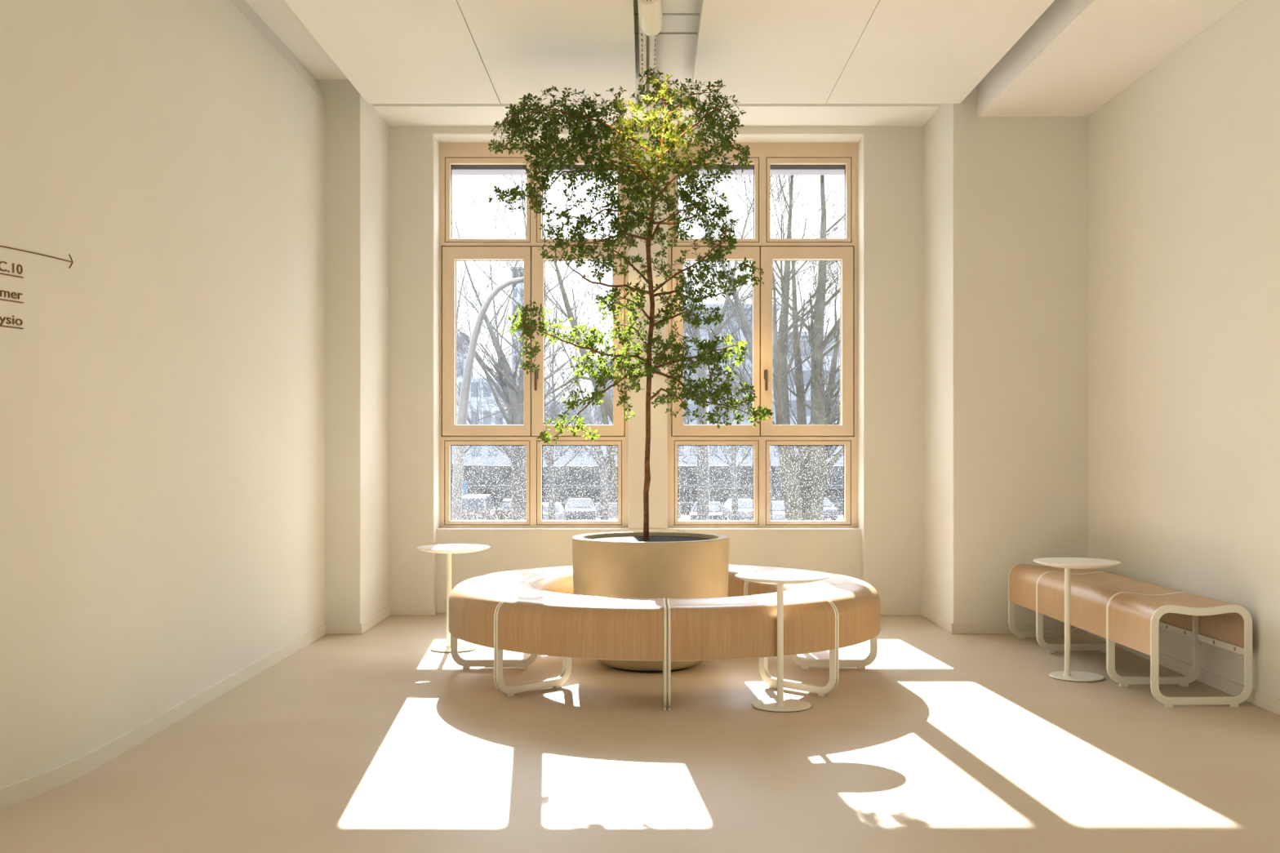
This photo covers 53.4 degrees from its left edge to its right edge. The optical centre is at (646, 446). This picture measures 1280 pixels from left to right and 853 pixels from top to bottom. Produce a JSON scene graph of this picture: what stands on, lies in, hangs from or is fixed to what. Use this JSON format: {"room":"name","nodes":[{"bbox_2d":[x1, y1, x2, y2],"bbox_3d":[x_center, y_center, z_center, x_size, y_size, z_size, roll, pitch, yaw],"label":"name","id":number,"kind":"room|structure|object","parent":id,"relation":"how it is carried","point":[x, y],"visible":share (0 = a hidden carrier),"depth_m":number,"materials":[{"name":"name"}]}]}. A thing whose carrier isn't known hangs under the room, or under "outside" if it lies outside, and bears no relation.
{"room":"hospital interior","nodes":[
{"label":"hospital interior","id":0,"kind":"room"},
{"bbox_2d":[0,0,324,787],"bbox_3d":[-3.292,-0.479,4.512,2.846,3.256,7.182,0,0,40],"label":"wall","id":1,"kind":"structure","parent":0,"point":[162,390],"depth_m":5.03,"materials":[{"name":"paint"}]},
{"bbox_2d":[0,261,23,278],"bbox_3d":[-2.046,-0.567,4.053,0.004,0.042,0.170,0,0,16],"label":"lettering","id":2,"kind":"object","parent":1,"relation":"attached to","point":[13,264],"depth_m":4.09,"materials":[{"name":"brown paint"}]},
{"bbox_2d":[0,315,23,328],"bbox_3d":[-2.046,-0.400,4.053,0.004,0.039,0.170,0,0,16],"label":"lettering","id":3,"kind":"object","parent":1,"relation":"attached to","point":[4,317],"depth_m":4.08,"materials":[{"name":"brown"}]},
{"bbox_2d":[0,289,23,303],"bbox_3d":[-2.046,-0.479,4.053,0.004,0.031,0.170,0,0,16],"label":"lettering","id":4,"kind":"object","parent":1,"relation":"attached to","point":[1,291],"depth_m":4.08,"materials":[{"name":"brown paint"}]},
{"bbox_2d":[0,245,73,268],"bbox_3d":[-2.047,-0.635,4.092,0.026,0.050,0.619,0,0,15],"label":"arrow","id":5,"kind":"object","parent":1,"relation":"attached to","point":[72,261],"depth_m":4.22,"materials":[{"name":"brown paint"}]},
{"bbox_2d":[0,623,325,809],"bbox_3d":[-3.241,1.117,4.464,2.732,0.064,7.199,0,0,40],"label":"baseboard","id":6,"kind":"structure","parent":1,"relation":"attached to","point":[14,793],"depth_m":4.92,"materials":[{"name":"beige paint"}]},
{"bbox_2d":[230,0,323,99],"bbox_3d":[-3.293,-2.181,4.514,2.842,0.148,7.176,0,0,40],"label":"trim","id":7,"kind":"structure","parent":1,"relation":"attached to","point":[242,6],"depth_m":6.87,"materials":[{"name":"paint"}]},
{"bbox_2d":[315,79,389,623],"bbox_3d":[-2.010,-0.651,8.475,0.520,3.600,1.370,0,0,0],"label":"pillar","id":8,"kind":"structure","parent":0,"point":[357,137],"depth_m":7.79,"materials":[{"name":"paint"}]},
{"bbox_2d":[325,623,362,634],"bbox_3d":[-1.854,1.117,7.784,0.232,0.064,0.012,0,0,0],"label":"baseboard","id":9,"kind":"structure","parent":8,"relation":"attached to","point":[331,628],"depth_m":7.78,"materials":[{"name":"beige paint"}]},
{"bbox_2d":[360,605,390,633],"bbox_3d":[-1.744,1.117,8.223,0.012,0.064,0.867,0,0,0],"label":"baseboard","id":10,"kind":"structure","parent":8,"relation":"attached to","point":[380,616],"depth_m":8.18,"materials":[{"name":"beige paint"}]},
{"bbox_2d":[244,0,702,95],"bbox_3d":[-1.847,-2.290,1.475,9.505,0.090,13.350,0,0,0],"label":"ceiling","id":11,"kind":"structure","parent":0,"point":[677,40],"depth_m":7.03,"materials":[{"name":"paint"}]},
{"bbox_2d":[284,0,500,103],"bbox_3d":[-1.299,-2.119,1.299,0.810,0.050,12.978,0,0,0],"label":"ceiling panel","id":12,"kind":"object","parent":11,"relation":"attached to","point":[391,51],"visible":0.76,"depth_m":6.72,"materials":[{"name":"paint"}]},
{"bbox_2d":[457,0,636,103],"bbox_3d":[-0.476,-2.119,1.299,0.828,0.050,12.978,0,0,0],"label":"ceiling panel","id":13,"kind":"object","parent":11,"relation":"attached to","point":[524,46],"visible":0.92,"depth_m":6.68,"materials":[{"name":"paint"}]},
{"bbox_2d":[637,4,657,109],"bbox_3d":[0.008,-2.201,5.815,0.100,0.100,4.630,0,0,0],"label":"cable tray","id":14,"kind":"object","parent":11,"relation":"hanging from","point":[647,45],"visible":0.48,"depth_m":7.09,"materials":[{"name":"beige paint"}]},
{"bbox_2d":[637,0,662,35],"bbox_3d":[0.015,-2.050,5.839,0.113,0.203,0.449,0,0,2],"label":"spotlight","id":15,"kind":"object","parent":14,"relation":"attached to","point":[650,11],"visible":1,"depth_m":5.81,"materials":[{"name":"white"}]},
{"bbox_2d":[690,0,879,103],"bbox_3d":[0.680,-2.119,1.299,0.828,0.050,12.978,0,0,0],"label":"ceiling panel","id":16,"kind":"object","parent":11,"relation":"attached to","point":[762,51],"visible":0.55,"depth_m":6.68,"materials":[{"name":"paint"}]},
{"bbox_2d":[826,0,1054,103],"bbox_3d":[1.507,-2.119,1.299,0.822,0.050,12.978,0,0,0],"label":"ceiling panel","id":17,"kind":"object","parent":11,"relation":"attached to","point":[908,51],"visible":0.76,"depth_m":6.72,"materials":[{"name":"paint"}]},
{"bbox_2d":[0,613,1279,852],"bbox_3d":[-1.847,1.274,1.980,9.505,0.250,14.360,0,0,0],"label":"floor","id":18,"kind":"structure","parent":0,"point":[375,740],"depth_m":4.66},
{"bbox_2d":[416,544,489,653],"bbox_3d":[-1.092,0.860,7.200,0.413,0.579,0.413,0,0,0],"label":"side table","id":19,"kind":"object","parent":18,"relation":"on","point":[448,549],"visible":0.88,"depth_m":7.19,"materials":[{"name":"white metal"}]},
{"bbox_2d":[448,581,565,696],"bbox_3d":[-0.695,0.924,6.252,0.499,0.450,0.833,0,0,-23],"label":"bench","id":20,"kind":"object","parent":18,"relation":"on","point":[473,606],"visible":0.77,"depth_m":6.08,"materials":[{"name":"white"}]},
{"bbox_2d":[457,568,573,660],"bbox_3d":[-0.695,0.924,6.902,0.499,0.450,0.833,0,0,23],"label":"bench","id":21,"kind":"object","parent":18,"relation":"on","point":[554,582],"visible":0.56,"depth_m":6.89,"materials":[{"name":"white wood"}]},
{"bbox_2d":[537,565,573,573],"bbox_3d":[-0.235,0.924,7.362,0.833,0.450,0.499,0,0,-23],"label":"bench","id":22,"kind":"object","parent":18,"relation":"on","point":[566,568],"visible":0.09,"depth_m":7.31,"materials":[{"name":"white"}]},
{"bbox_2d":[496,593,666,710],"bbox_3d":[-0.235,0.924,5.792,0.833,0.450,0.499,0,0,23],"label":"bench","id":23,"kind":"object","parent":18,"relation":"on","point":[569,626],"visible":1,"depth_m":5.58,"materials":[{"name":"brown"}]},
{"bbox_2d":[572,531,728,672],"bbox_3d":[0.022,0.812,6.680,0.822,0.674,0.822,0,0,0],"label":"planter","id":24,"kind":"object","parent":18,"relation":"on","point":[669,564],"visible":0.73,"depth_m":6.35,"materials":[{"name":"beige metal"}]},
{"bbox_2d":[488,66,773,540],"bbox_3d":[-0.080,-0.721,6.689,1.486,2.488,0.731,0,0,5],"label":"indoor tree","id":25,"kind":"object","parent":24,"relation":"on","point":[670,136],"visible":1,"depth_m":6.62,"materials":[{"name":"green plant"}]},
{"bbox_2d":[666,593,836,710],"bbox_3d":[0.415,0.924,5.792,0.833,0.450,0.499,0,0,-23],"label":"bench","id":26,"kind":"object","parent":18,"relation":"on","point":[738,627],"visible":0.96,"depth_m":5.58,"materials":[{"name":"brown wood"}]},
{"bbox_2d":[727,564,786,596],"bbox_3d":[0.415,0.924,7.362,0.833,0.450,0.499,0,0,23],"label":"bench","id":27,"kind":"object","parent":18,"relation":"on","point":[736,587],"visible":0.13,"depth_m":7.12,"materials":[{"name":"white"}]},
{"bbox_2d":[734,570,828,712],"bbox_3d":[0.596,0.860,5.620,0.413,0.579,0.413,0,0,0],"label":"side table","id":28,"kind":"object","parent":18,"relation":"on","point":[780,578],"visible":1,"depth_m":5.56,"materials":[{"name":"white"}]},
{"bbox_2d":[746,568,870,668],"bbox_3d":[0.875,0.924,6.902,0.499,0.450,0.833,0,0,-23],"label":"bench","id":29,"kind":"object","parent":18,"relation":"on","point":[753,588],"visible":0.26,"depth_m":6.87,"materials":[{"name":"white"}]},
{"bbox_2d":[765,581,879,696],"bbox_3d":[0.875,0.924,6.252,0.499,0.450,0.833,0,0,23],"label":"bench","id":30,"kind":"object","parent":18,"relation":"on","point":[856,605],"visible":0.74,"depth_m":6.08,"materials":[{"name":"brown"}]},
{"bbox_2d":[1008,563,1106,652],"bbox_3d":[2.391,0.924,7.348,0.452,0.450,0.500,0,0,-2],"label":"bench","id":31,"kind":"object","parent":18,"relation":"on","point":[1023,578],"visible":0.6,"depth_m":7.41,"materials":[{"name":"brown wood"}]},
{"bbox_2d":[1033,557,1120,682],"bbox_3d":[2.134,0.860,6.320,0.413,0.579,0.413,0,0,0],"label":"side table","id":32,"kind":"object","parent":18,"relation":"on","point":[1068,563],"visible":1,"depth_m":6.31,"materials":[{"name":"white metal"}]},
{"bbox_2d":[1036,571,1193,686],"bbox_3d":[2.413,0.924,6.597,0.452,0.450,0.998,0,0,-2],"label":"bench","id":33,"kind":"object","parent":18,"relation":"on","point":[1091,593],"visible":0.73,"depth_m":6.50,"materials":[{"name":"brown wood"}]},
{"bbox_2d":[1106,591,1252,707],"bbox_3d":[2.436,0.924,5.848,0.452,0.450,0.494,0,0,-2],"label":"bench","id":34,"kind":"object","parent":18,"relation":"on","point":[1132,619],"visible":1,"depth_m":5.77,"materials":[{"name":"brown wood"}]},
{"bbox_2d":[628,138,667,528],"bbox_3d":[0.009,-0.775,8.975,0.270,2.712,0.370,0,0,0],"label":"wall pier","id":35,"kind":"object","parent":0,"point":[658,489],"visible":0.55,"depth_m":8.79,"materials":[{"name":"paint"}]},
{"bbox_2d":[436,528,861,604],"bbox_3d":[0.015,0.860,8.965,2.943,0.578,0.390,0,0,0],"label":"wall","id":36,"kind":"structure","parent":0,"point":[829,550],"depth_m":8.77,"materials":[{"name":"paint"}]},
{"bbox_2d":[435,604,446,613],"bbox_3d":[0.015,1.117,8.764,2.923,0.064,0.012,0,0,0],"label":"baseboard","id":37,"kind":"structure","parent":36,"relation":"attached to","point":[440,608],"depth_m":8.76,"materials":[{"name":"beige paint"}]},
{"bbox_2d":[389,126,922,613],"bbox_3d":[0.064,-0.538,8.909,3.648,3.374,0.503,0,0,0],"label":"wall","id":38,"kind":"structure","parent":0,"point":[890,158],"depth_m":8.66,"materials":[{"name":"paint"}]},
{"bbox_2d":[390,605,435,615],"bbox_3d":[-1.592,1.117,8.651,0.315,0.064,0.012,0,0,0],"label":"baseboard","id":39,"kind":"structure","parent":38,"relation":"attached to","point":[394,610],"depth_m":8.64,"materials":[{"name":"beige paint"}]},
{"bbox_2d":[439,142,628,528],"bbox_3d":[-0.786,-0.775,8.912,1.321,2.692,0.147,0,0,0],"label":"window","id":40,"kind":"structure","parent":38,"relation":"in","point":[451,251],"depth_m":8.90,"materials":[{"name":"beige wood"}]},
{"bbox_2d":[451,165,617,175],"bbox_3d":[-0.786,-2.062,9.085,1.321,0.217,0.190,0,0,0],"label":"roller blind","id":41,"kind":"object","parent":38,"relation":"attached to","point":[455,170],"depth_m":9.02,"materials":[{"name":"grey fabric"}]},
{"bbox_2d":[667,142,857,528],"bbox_3d":[0.810,-0.775,8.912,1.332,2.692,0.147,0,0,0],"label":"window","id":42,"kind":"structure","parent":38,"relation":"in","point":[762,249],"depth_m":8.90,"materials":[{"name":"beige wood"}]},
{"bbox_2d":[682,165,844,175],"bbox_3d":[0.810,-2.062,9.085,1.332,0.217,0.190,0,0,0],"label":"roller blind","id":43,"kind":"object","parent":38,"relation":"attached to","point":[774,170],"depth_m":9.04,"materials":[{"name":"grey fabric"}]},
{"bbox_2d":[880,605,921,615],"bbox_3d":[1.671,1.117,8.651,0.414,0.064,0.012,0,0,0],"label":"baseboard","id":44,"kind":"structure","parent":38,"relation":"attached to","point":[884,610],"depth_m":8.64,"materials":[{"name":"beige paint"}]},
{"bbox_2d":[373,95,939,126],"bbox_3d":[0.064,-2.310,8.414,3.668,0.270,0.527,0,0,0],"label":"ceiling","id":45,"kind":"structure","parent":0,"point":[825,114],"depth_m":8.34,"materials":[{"name":"paint"}]},
{"bbox_2d":[922,84,1088,623],"bbox_3d":[2.392,-0.651,8.480,1.027,3.600,1.360,0,0,0],"label":"wall","id":46,"kind":"structure","parent":0,"point":[1005,199],"depth_m":7.80,"materials":[{"name":"paint"}]},
{"bbox_2d":[921,605,952,633],"bbox_3d":[1.872,1.117,8.223,0.012,0.064,0.867,0,0,0],"label":"baseboard","id":47,"kind":"structure","parent":46,"relation":"attached to","point":[926,613],"depth_m":8.19,"materials":[{"name":"beige paint"}]},
{"bbox_2d":[951,623,1087,634],"bbox_3d":[2.285,1.117,7.794,0.839,0.064,0.012,0,0,0],"label":"baseboard","id":48,"kind":"structure","parent":46,"relation":"attached to","point":[956,628],"depth_m":7.79,"materials":[{"name":"beige paint"}]},
{"bbox_2d":[1088,0,1279,700],"bbox_3d":[2.805,-0.651,1.300,0.200,3.600,13.000,0,0,0],"label":"wall","id":49,"kind":"structure","parent":0,"point":[1184,162],"depth_m":6.32,"materials":[{"name":"paint"}]},
{"bbox_2d":[977,0,1244,116],"bbox_3d":[2.366,-2.135,1.305,0.678,0.239,12.990,0,0,0],"label":"soffit","id":50,"kind":"object","parent":49,"relation":"attached to","point":[1078,55],"depth_m":6.59,"materials":[{"name":"paint"}]},
{"bbox_2d":[1086,631,1279,715],"bbox_3d":[2.699,1.117,1.295,0.012,0.064,12.990,0,0,0],"label":"baseboard","id":51,"kind":"structure","parent":49,"relation":"attached to","point":[1260,700],"depth_m":6.03,"materials":[{"name":"beige paint"}]},
{"label":"outside","id":52,"kind":"structure","parent":0,"visible":0},
{"bbox_2d":[495,515,843,519],"bbox_3d":[0.000,4.799,164.605,320.000,0.300,310.790,0,0,0],"label":"ground","id":53,"kind":"structure","parent":52,"point":[682,517],"depth_m":81.48,"materials":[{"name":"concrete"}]},
{"bbox_2d":[462,481,466,495],"bbox_3d":[-11.521,3.439,79.985,0.480,2.420,0.090,0,0,0],"label":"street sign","id":54,"kind":"object","parent":53,"relation":"on","point":[464,483],"visible":0.43,"depth_m":79.94,"materials":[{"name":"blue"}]},
{"bbox_2d":[456,333,473,377],"bbox_3d":[-22.820,-4.351,153.975,2.600,18.000,8.050,0,0,0],"label":"office building","id":55,"kind":"structure","parent":53,"relation":"on","point":[458,364],"depth_m":150.01,"materials":[{"name":"grey"}]},
{"bbox_2d":[451,226,491,466],"bbox_3d":[-5.461,-0.712,33.294,3.443,10.763,2.617,0,0,-22],"label":"bare tree","id":56,"kind":"object","parent":53,"relation":"on","point":[459,300],"visible":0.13,"depth_m":33.77,"materials":[{"name":"grey plant"}]},
{"bbox_2d":[461,494,496,519],"bbox_3d":[-9.733,3.724,72.995,1.780,1.850,4.310,0,0,0],"label":"parked car","id":57,"kind":"object","parent":53,"relation":"on","point":[470,502],"visible":0.42,"depth_m":71.00,"materials":[{"name":"grey paint"}]},
{"bbox_2d":[461,507,511,519],"bbox_3d":[-7.828,3.820,61.998,4.000,1.663,1.065,0,0,0],"label":"hedge","id":58,"kind":"object","parent":53,"relation":"on","point":[464,514],"visible":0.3,"depth_m":61.91,"materials":[{"name":"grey plant"}]},
{"bbox_2d":[451,276,524,519],"bbox_3d":[-2.646,0.831,22.000,1.509,7.636,0.218,0,0,0],"label":"street lamp","id":59,"kind":"object","parent":53,"relation":"on","point":[459,454],"visible":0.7,"depth_m":21.94,"materials":[{"name":"grey metal"}]},
{"bbox_2d":[456,377,551,424],"bbox_3d":[-16.027,-1.101,133.975,11.000,11.500,12.050,0,0,0],"label":"office building","id":60,"kind":"structure","parent":53,"relation":"on","point":[473,395],"depth_m":128.00,"materials":[{"name":"grey"}]},
{"bbox_2d":[497,498,511,519],"bbox_3d":[-7.897,3.909,77.000,1.813,1.480,4.300,0,0,0],"label":"parked car","id":61,"kind":"object","parent":53,"relation":"on","point":[505,504],"visible":0.3,"depth_m":75.30,"materials":[{"name":"black paint"}]},
{"bbox_2d":[511,266,524,377],"bbox_3d":[-24.103,-14.551,244.000,3.200,38.400,8.600,0,0,0],"label":"tower","id":62,"kind":"structure","parent":53,"relation":"on","point":[517,295],"depth_m":240.01,"materials":[{"name":"grey"}]},
{"bbox_2d":[456,265,613,519],"bbox_3d":[-6.123,-2.748,68.213,9.613,14.847,7.870,0,0,-7],"label":"bare tree","id":63,"kind":"object","parent":53,"relation":"on","point":[548,459],"visible":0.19,"depth_m":67.90,"materials":[{"name":"grey plant"}]},
{"bbox_2d":[542,502,565,519],"bbox_3d":[-5.600,3.909,72.000,1.813,1.480,4.300,0,0,0],"label":"parked car","id":64,"kind":"object","parent":53,"relation":"on","point":[560,513],"visible":0.36,"depth_m":70.45,"materials":[{"name":"grey paint"}]},
{"bbox_2d":[451,175,679,519],"bbox_3d":[-3.047,-1.392,28.301,7.755,12.136,4.856,0,0,-7],"label":"bare tree","id":65,"kind":"object","parent":53,"relation":"on","point":[513,396],"visible":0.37,"depth_m":27.91,"materials":[{"name":"grey plant"}]},
{"bbox_2d":[564,498,595,519],"bbox_3d":[-3.989,3.909,76.500,1.813,1.480,4.300,0,0,-4],"label":"parked car","id":66,"kind":"object","parent":53,"relation":"on","point":[575,508],"visible":0.86,"depth_m":74.79,"materials":[{"name":"silver metal"}]},
{"bbox_2d":[551,401,612,424],"bbox_3d":[-7.658,-0.101,145.975,13.000,9.500,12.050,0,0,0],"label":"office building","id":67,"kind":"structure","parent":53,"relation":"on","point":[557,406],"depth_m":140.00,"materials":[{"name":"grey"}]},
{"bbox_2d":[456,175,747,502],"bbox_3d":[-1.103,-0.446,21.969,4.821,10.250,3.181,0,0,35],"label":"bare tree","id":68,"kind":"object","parent":53,"relation":"on","point":[606,406],"visible":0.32,"depth_m":21.97,"materials":[{"name":"grey plant"}]},
{"bbox_2d":[591,359,613,401],"bbox_3d":[-4.631,-3.551,177.000,6.100,16.400,10.600,0,0,0],"label":"office building","id":69,"kind":"structure","parent":53,"relation":"on","point":[608,360],"depth_m":171.99,"materials":[{"name":"grey"}]},
{"bbox_2d":[480,271,746,519],"bbox_3d":[-1.672,-1.656,55.860,11.419,12.658,7.855,0,0,-32],"label":"bare tree","id":70,"kind":"object","parent":53,"relation":"on","point":[604,467],"visible":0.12,"depth_m":55.93,"materials":[{"name":"grey plant"}]},
{"bbox_2d":[595,502,680,518],"bbox_3d":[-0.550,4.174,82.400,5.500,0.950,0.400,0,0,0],"label":"parked car","id":71,"kind":"object","parent":53,"relation":"on","point":[612,507],"visible":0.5,"depth_m":82.20,"materials":[{"name":"grey paint"}]},
{"bbox_2d":[451,464,843,515],"bbox_3d":[0.000,2.974,88.250,120.000,3.349,4.500,0,0,0],"label":"embankment","id":72,"kind":"object","parent":53,"relation":"on","point":[472,474],"visible":0.09,"depth_m":88.68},
{"bbox_2d":[451,484,843,496],"bbox_3d":[0.000,3.044,86.800,100.000,0.810,0.220,0,0,0],"label":"guard rail","id":73,"kind":"object","parent":72,"relation":"on","point":[469,486],"visible":0.27,"depth_m":86.69,"materials":[{"name":"grey metal"}]},
{"bbox_2d":[451,445,843,466],"bbox_3d":[0.595,1.699,119.000,46.600,5.900,6.600,0,0,0],"label":"warehouse","id":74,"kind":"structure","parent":53,"relation":"on","point":[476,455],"depth_m":116.00,"materials":[{"name":"grey"}]},
{"bbox_2d":[491,502,843,511],"bbox_3d":[0.000,4.199,85.250,100.000,0.900,0.220,0,0,0],"label":"guard rail","id":75,"kind":"object","parent":53,"relation":"on","point":[691,503],"visible":0.06,"depth_m":85.14,"materials":[{"name":"grey metal"}]},
{"bbox_2d":[564,175,844,519],"bbox_3d":[2.027,-1.673,30.421,8.059,12.688,4.300,0,0,-6],"label":"bare tree","id":76,"kind":"object","parent":53,"relation":"on","point":[703,489],"visible":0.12,"depth_m":29.93,"materials":[{"name":"grey plant"}]},
{"bbox_2d":[703,340,709,519],"bbox_3d":[1.803,0.749,38.000,0.240,7.800,0.240,0,0,0],"label":"pole","id":77,"kind":"object","parent":53,"relation":"on","point":[707,371],"visible":0.07,"depth_m":37.96,"materials":[{"name":"grey metal"}]},
{"bbox_2d":[690,502,724,519],"bbox_3d":[3.446,3.909,72.000,1.813,1.480,4.300,0,0,5],"label":"parked car","id":78,"kind":"object","parent":53,"relation":"on","point":[716,509],"visible":0.58,"depth_m":70.88,"materials":[{"name":"white paint"}]},
{"bbox_2d":[683,303,780,424],"bbox_3d":[7.615,-5.201,142.000,13.100,19.700,14.600,0,0,0],"label":"office building","id":79,"kind":"structure","parent":53,"relation":"on","point":[692,406],"depth_m":134.96,"materials":[{"name":"grey"}]},
{"bbox_2d":[722,498,752,519],"bbox_3d":[5.651,3.909,76.000,1.813,1.480,4.300,0,0,-4],"label":"parked car","id":80,"kind":"object","parent":53,"relation":"on","point":[744,505],"visible":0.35,"depth_m":74.99,"materials":[{"name":"grey paint"}]},
{"bbox_2d":[683,281,826,519],"bbox_3d":[5.037,-2.264,68.691,7.412,13.871,9.437,0,0,42],"label":"bare tree","id":81,"kind":"object","parent":53,"relation":"on","point":[735,515],"visible":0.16,"depth_m":67.90,"materials":[{"name":"grey plant"}]},
{"bbox_2d":[678,177,839,519],"bbox_3d":[2.759,-1.337,27.800,5.199,12.014,3.400,0,0,0],"label":"bare tree","id":82,"kind":"object","parent":53,"relation":"on","point":[737,300],"visible":0.29,"depth_m":27.94,"materials":[{"name":"grey plant"}]},
{"bbox_2d":[684,175,844,519],"bbox_3d":[2.617,-0.832,20.104,4.679,11.034,5.266,0,0,29],"label":"bare tree","id":83,"kind":"object","parent":53,"relation":"on","point":[803,475],"visible":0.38,"depth_m":19.80,"materials":[{"name":"grey plant"}]},
{"bbox_2d":[772,501,785,519],"bbox_3d":[7.550,3.909,73.000,1.813,1.480,4.300,0,0,2],"label":"parked car","id":84,"kind":"object","parent":53,"relation":"on","point":[778,508],"visible":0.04,"depth_m":71.91,"materials":[{"name":"grey paint"}]},
{"bbox_2d":[777,331,839,424],"bbox_3d":[20.641,-4.401,157.000,19.600,18.100,14.600,0,0,0],"label":"office building","id":85,"kind":"structure","parent":53,"relation":"on","point":[806,376],"depth_m":149.94,"materials":[{"name":"grey"}]},
{"bbox_2d":[822,497,838,519],"bbox_3d":[10.400,3.909,78.000,1.813,1.480,4.300,0,0,-4],"label":"parked car","id":86,"kind":"object","parent":53,"relation":"on","point":[829,511],"visible":0.3,"depth_m":75.98,"materials":[{"name":"silver metal"}]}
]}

